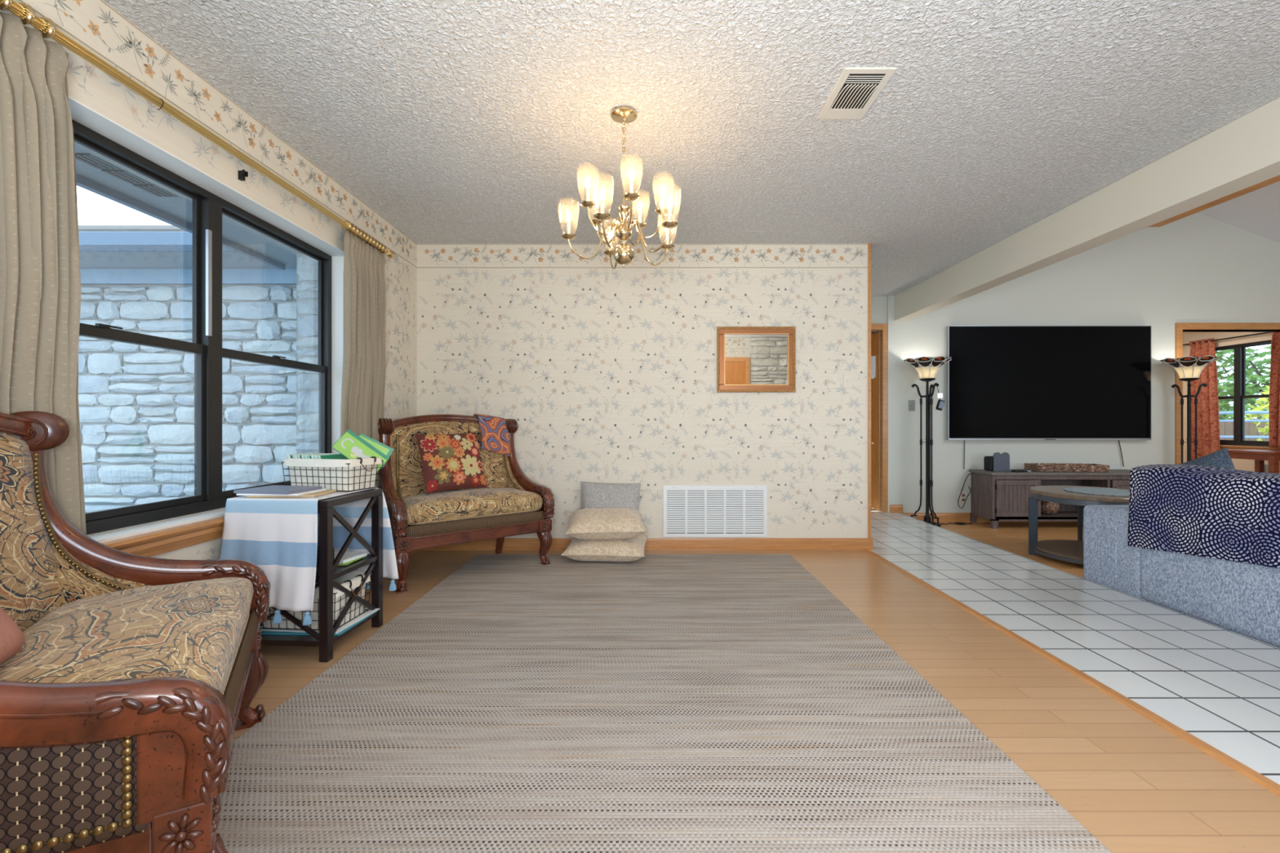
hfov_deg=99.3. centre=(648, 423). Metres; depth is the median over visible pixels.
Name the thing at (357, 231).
curtain ring
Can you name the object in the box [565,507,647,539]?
pillow
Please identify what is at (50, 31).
curtain ring
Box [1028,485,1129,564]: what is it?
end table
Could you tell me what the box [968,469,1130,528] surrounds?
stand
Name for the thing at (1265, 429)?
leafy tree
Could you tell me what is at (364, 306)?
curtain
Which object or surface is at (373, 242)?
curtain ring
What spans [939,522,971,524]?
cable
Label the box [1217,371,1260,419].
leafy tree
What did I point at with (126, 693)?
armchair
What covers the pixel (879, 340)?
door
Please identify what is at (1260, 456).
console table
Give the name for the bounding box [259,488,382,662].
side table
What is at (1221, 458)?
throw pillow
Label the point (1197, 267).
wall
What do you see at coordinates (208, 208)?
window
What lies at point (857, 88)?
ceiling vent
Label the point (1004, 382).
television
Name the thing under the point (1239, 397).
window
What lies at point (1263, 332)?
curtain rod
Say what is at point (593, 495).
pillow
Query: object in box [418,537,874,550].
baseboard
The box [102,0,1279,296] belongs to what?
ceiling
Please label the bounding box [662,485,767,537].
air vent
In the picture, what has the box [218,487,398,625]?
tablecloth
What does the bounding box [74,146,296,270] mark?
soffit
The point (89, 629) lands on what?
seat cushion
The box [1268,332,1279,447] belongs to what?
curtain
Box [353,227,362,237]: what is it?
curtain ring
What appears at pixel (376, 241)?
curtain ring
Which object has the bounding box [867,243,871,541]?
trim
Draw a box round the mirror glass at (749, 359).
[724,334,787,384]
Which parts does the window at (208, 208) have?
sash, sash, rod, sash, sash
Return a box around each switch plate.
[843,373,852,387]
[908,400,915,410]
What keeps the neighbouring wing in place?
on the ground
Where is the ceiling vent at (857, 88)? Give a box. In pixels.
[817,66,897,119]
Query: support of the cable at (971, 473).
hanging from the stand
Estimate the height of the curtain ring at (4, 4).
0.060 m
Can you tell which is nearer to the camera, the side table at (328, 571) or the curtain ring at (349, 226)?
the side table at (328, 571)
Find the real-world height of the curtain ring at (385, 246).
0.060 m
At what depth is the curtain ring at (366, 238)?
3.39 m
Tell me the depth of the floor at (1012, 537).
5.38 m
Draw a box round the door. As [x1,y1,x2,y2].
[871,323,888,512]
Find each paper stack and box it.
[334,551,367,563]
[337,555,366,564]
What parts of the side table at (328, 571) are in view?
leg, leg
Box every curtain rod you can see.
[0,0,395,257]
[1182,332,1271,345]
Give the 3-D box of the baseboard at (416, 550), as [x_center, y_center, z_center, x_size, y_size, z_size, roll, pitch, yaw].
[-1.831,0.963,1.960,0.030,0.090,4.701,0,0,0]
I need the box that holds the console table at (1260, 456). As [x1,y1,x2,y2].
[1217,449,1279,473]
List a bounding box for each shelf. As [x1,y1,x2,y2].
[259,611,377,646]
[315,554,377,582]
[1035,539,1083,559]
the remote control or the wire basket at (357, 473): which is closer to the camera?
the wire basket at (357, 473)
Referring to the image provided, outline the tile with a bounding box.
[871,511,1279,784]
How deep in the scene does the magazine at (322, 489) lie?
2.33 m
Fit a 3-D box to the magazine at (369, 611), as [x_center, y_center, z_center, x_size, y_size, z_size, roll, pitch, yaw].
[-1.530,0.914,2.542,0.385,0.004,0.315,0,0,6]
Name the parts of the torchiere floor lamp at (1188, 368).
scroll arm, rod, scroll arm, shade dish, rod, lamp shade, rod, scroll arm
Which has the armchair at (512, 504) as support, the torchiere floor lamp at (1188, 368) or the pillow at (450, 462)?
the pillow at (450, 462)
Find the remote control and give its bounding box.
[1011,470,1031,471]
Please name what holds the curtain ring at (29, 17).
hanging from the curtain rod at (18, 10)
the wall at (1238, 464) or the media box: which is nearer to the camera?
the media box
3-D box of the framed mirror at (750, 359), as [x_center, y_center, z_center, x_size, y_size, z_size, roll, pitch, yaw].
[0.861,-0.506,4.326,0.629,0.527,0.026,0,0,0]
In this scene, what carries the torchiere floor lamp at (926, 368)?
on the floor at (1012, 537)
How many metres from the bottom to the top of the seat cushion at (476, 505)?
0.169 m
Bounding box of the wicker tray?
[1023,462,1109,472]
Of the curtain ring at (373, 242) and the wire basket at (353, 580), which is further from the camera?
the curtain ring at (373, 242)
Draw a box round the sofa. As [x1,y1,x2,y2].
[1083,505,1279,648]
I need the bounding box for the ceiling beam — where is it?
[894,97,1279,320]
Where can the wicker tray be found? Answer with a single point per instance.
(1042, 467)
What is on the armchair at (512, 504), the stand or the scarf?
the scarf
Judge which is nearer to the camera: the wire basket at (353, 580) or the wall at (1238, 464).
the wire basket at (353, 580)
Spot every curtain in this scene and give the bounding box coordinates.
[0,12,86,535]
[339,230,386,488]
[1189,337,1219,460]
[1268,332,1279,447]
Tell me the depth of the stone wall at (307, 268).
3.42 m
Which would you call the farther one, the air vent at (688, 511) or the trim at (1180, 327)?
the trim at (1180, 327)
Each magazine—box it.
[233,484,322,494]
[236,488,327,495]
[246,489,336,497]
[260,608,379,634]
[260,610,377,635]
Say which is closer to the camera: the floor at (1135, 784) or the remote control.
the floor at (1135, 784)
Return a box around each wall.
[0,0,417,559]
[74,141,319,535]
[417,243,873,537]
[871,212,1279,512]
[1182,332,1279,473]
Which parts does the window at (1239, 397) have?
sash, sash, sash, sash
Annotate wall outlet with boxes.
[960,492,966,502]
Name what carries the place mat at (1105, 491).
on the end table at (1069, 551)
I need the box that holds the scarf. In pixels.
[473,413,510,456]
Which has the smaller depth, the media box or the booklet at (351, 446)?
the booklet at (351, 446)
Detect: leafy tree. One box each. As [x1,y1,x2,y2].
[1215,345,1271,419]
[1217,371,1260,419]
[1244,385,1269,440]
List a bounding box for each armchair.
[0,411,271,852]
[377,414,555,594]
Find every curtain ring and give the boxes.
[0,0,13,9]
[11,2,35,24]
[33,16,56,38]
[341,220,351,230]
[347,222,355,232]
[351,225,359,235]
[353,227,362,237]
[357,230,365,239]
[360,232,368,241]
[364,234,372,244]
[368,236,375,245]
[372,239,378,248]
[375,240,382,249]
[377,243,384,251]
[380,244,387,253]
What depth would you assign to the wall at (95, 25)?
2.34 m
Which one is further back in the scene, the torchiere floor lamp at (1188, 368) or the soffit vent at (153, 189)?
the torchiere floor lamp at (1188, 368)
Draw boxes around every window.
[71,119,331,534]
[1214,340,1271,446]
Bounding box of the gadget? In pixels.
[935,386,944,410]
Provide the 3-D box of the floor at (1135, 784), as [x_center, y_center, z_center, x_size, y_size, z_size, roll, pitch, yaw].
[-0.345,1.068,1.950,4.110,0.120,5.100,0,0,0]
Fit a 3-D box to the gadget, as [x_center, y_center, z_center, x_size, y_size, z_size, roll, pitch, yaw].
[3.115,-0.263,5.799,0.088,0.260,0.034,0,0,0]
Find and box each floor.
[232,550,1279,852]
[934,521,1083,577]
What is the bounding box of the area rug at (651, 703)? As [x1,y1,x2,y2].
[215,554,1111,852]
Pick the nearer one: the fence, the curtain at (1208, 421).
the curtain at (1208, 421)
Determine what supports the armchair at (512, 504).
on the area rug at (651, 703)
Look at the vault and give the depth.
5.86 m
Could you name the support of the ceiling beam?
attached to the ceiling
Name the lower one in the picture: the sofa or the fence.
the sofa
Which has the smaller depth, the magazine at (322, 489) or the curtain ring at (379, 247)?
the magazine at (322, 489)
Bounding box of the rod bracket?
[238,169,248,181]
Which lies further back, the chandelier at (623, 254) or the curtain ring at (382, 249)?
the curtain ring at (382, 249)
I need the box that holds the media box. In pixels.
[983,452,1009,471]
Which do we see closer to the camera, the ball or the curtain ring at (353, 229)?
the curtain ring at (353, 229)
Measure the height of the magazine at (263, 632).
0.006 m
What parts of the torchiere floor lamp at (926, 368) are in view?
scroll arm, rod, shade dish, lamp shade, scroll arm, rod, scroll arm, rod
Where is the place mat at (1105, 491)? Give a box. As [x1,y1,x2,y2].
[1063,487,1129,496]
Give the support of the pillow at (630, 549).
on the area rug at (651, 703)
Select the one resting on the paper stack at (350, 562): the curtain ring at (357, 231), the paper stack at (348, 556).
the paper stack at (348, 556)
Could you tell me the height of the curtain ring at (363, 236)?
0.060 m
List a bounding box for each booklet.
[331,429,389,471]
[359,433,394,468]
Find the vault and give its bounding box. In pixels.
[1197,181,1279,243]
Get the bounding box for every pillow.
[0,607,25,664]
[414,431,487,494]
[560,533,648,561]
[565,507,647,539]
[580,481,640,511]
[1178,447,1235,469]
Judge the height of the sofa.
0.835 m
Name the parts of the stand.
leg, leg, door, door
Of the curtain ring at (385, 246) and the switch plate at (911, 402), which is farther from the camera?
the switch plate at (911, 402)
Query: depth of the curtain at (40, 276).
1.57 m
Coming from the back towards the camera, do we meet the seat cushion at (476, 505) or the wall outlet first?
the wall outlet
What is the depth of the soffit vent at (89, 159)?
2.47 m
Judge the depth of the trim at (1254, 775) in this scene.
1.98 m
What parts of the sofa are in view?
arm, backrest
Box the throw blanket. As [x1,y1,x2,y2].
[1127,464,1279,568]
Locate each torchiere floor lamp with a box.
[903,355,951,526]
[1160,355,1219,463]
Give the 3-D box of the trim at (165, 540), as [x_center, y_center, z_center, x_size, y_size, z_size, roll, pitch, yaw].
[-1.820,0.449,2.454,0.052,0.090,1.997,0,0,0]
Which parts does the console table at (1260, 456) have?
leg, leg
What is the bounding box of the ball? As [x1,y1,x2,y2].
[1040,500,1059,514]
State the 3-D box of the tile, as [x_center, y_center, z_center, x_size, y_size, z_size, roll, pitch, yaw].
[0.310,1.067,1.980,5.020,0.122,8.360,0,0,0]
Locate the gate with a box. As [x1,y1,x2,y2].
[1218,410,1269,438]
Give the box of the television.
[946,325,1151,469]
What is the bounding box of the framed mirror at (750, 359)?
[716,326,795,392]
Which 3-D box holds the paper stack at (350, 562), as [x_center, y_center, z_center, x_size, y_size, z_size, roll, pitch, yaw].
[-1.482,0.644,2.565,0.220,0.004,0.160,0,0,3]
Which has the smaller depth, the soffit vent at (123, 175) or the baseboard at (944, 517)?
the soffit vent at (123, 175)
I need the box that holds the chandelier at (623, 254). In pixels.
[558,106,680,269]
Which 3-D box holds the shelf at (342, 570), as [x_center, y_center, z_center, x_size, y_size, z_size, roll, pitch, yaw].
[-1.560,0.664,2.515,0.434,0.022,0.414,0,0,3]
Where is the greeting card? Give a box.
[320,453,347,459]
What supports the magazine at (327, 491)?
on the tablecloth
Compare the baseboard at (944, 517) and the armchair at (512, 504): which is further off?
the baseboard at (944, 517)
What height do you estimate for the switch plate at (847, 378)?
0.116 m
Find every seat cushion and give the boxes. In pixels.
[0,577,253,692]
[401,488,542,524]
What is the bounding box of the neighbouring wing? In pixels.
[78,225,296,513]
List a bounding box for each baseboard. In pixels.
[409,549,418,555]
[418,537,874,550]
[889,504,1083,521]
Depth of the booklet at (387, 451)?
2.74 m
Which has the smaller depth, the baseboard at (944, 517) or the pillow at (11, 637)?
the pillow at (11, 637)
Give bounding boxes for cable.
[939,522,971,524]
[957,472,973,508]
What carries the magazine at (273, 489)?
on the magazine at (322, 489)
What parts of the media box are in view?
panel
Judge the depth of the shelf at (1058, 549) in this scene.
4.44 m
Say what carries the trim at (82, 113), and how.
attached to the wall at (95, 25)
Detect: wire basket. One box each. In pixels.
[259,570,372,630]
[281,456,383,491]
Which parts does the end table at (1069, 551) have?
leg, leg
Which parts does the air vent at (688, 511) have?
louver panel, louver panel, louver panel, louver panel, louver panel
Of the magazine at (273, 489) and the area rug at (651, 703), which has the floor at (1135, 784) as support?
the area rug at (651, 703)
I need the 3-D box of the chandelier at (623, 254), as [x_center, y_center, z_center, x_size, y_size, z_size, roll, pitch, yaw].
[-0.092,-1.075,2.524,0.558,0.710,0.582,0,0,-36]
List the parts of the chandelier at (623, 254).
lamp shade, bulb, lamp shade, bulb, arm, lamp shade, lamp shade, bulb, arm, arm, lamp shade, bulb, arm, arm, chain, arm, bulb, lamp shade, arm, bulb, lamp shade, arm, arm, arm, lamp shade, bulb, lamp shade, lamp shade, bulb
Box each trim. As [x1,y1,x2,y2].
[68,96,343,542]
[100,515,224,556]
[863,548,1279,796]
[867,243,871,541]
[1148,174,1279,226]
[1174,322,1279,464]
[1219,444,1279,450]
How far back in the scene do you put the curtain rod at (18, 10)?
1.99 m
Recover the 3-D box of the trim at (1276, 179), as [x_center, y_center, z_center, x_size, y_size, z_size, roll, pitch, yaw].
[2.965,-2.371,1.245,0.070,2.442,3.890,0,0,0]
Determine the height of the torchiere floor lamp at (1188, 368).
1.812 m
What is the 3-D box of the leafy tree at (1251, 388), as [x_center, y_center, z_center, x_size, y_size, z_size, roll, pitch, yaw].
[15.136,-0.962,12.806,3.296,4.850,4.433,0,0,-17]
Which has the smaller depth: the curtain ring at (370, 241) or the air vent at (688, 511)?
the curtain ring at (370, 241)
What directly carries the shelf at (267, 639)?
attached to the side table at (328, 571)
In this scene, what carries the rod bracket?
attached to the wall at (95, 25)
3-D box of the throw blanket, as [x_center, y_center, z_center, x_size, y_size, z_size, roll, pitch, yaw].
[3.050,0.485,2.171,0.412,0.491,2.144,0,0,0]
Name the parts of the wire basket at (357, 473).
handle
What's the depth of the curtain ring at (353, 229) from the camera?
3.23 m
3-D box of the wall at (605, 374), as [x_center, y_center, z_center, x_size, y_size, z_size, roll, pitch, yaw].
[-0.123,-0.213,4.405,3.846,2.442,0.132,0,0,0]
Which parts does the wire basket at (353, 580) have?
handle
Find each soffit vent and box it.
[75,153,120,168]
[101,169,151,183]
[132,184,178,196]
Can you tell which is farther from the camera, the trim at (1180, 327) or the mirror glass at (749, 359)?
the trim at (1180, 327)
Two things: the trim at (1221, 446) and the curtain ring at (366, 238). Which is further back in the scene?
the trim at (1221, 446)
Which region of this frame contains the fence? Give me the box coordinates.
[1219,418,1269,440]

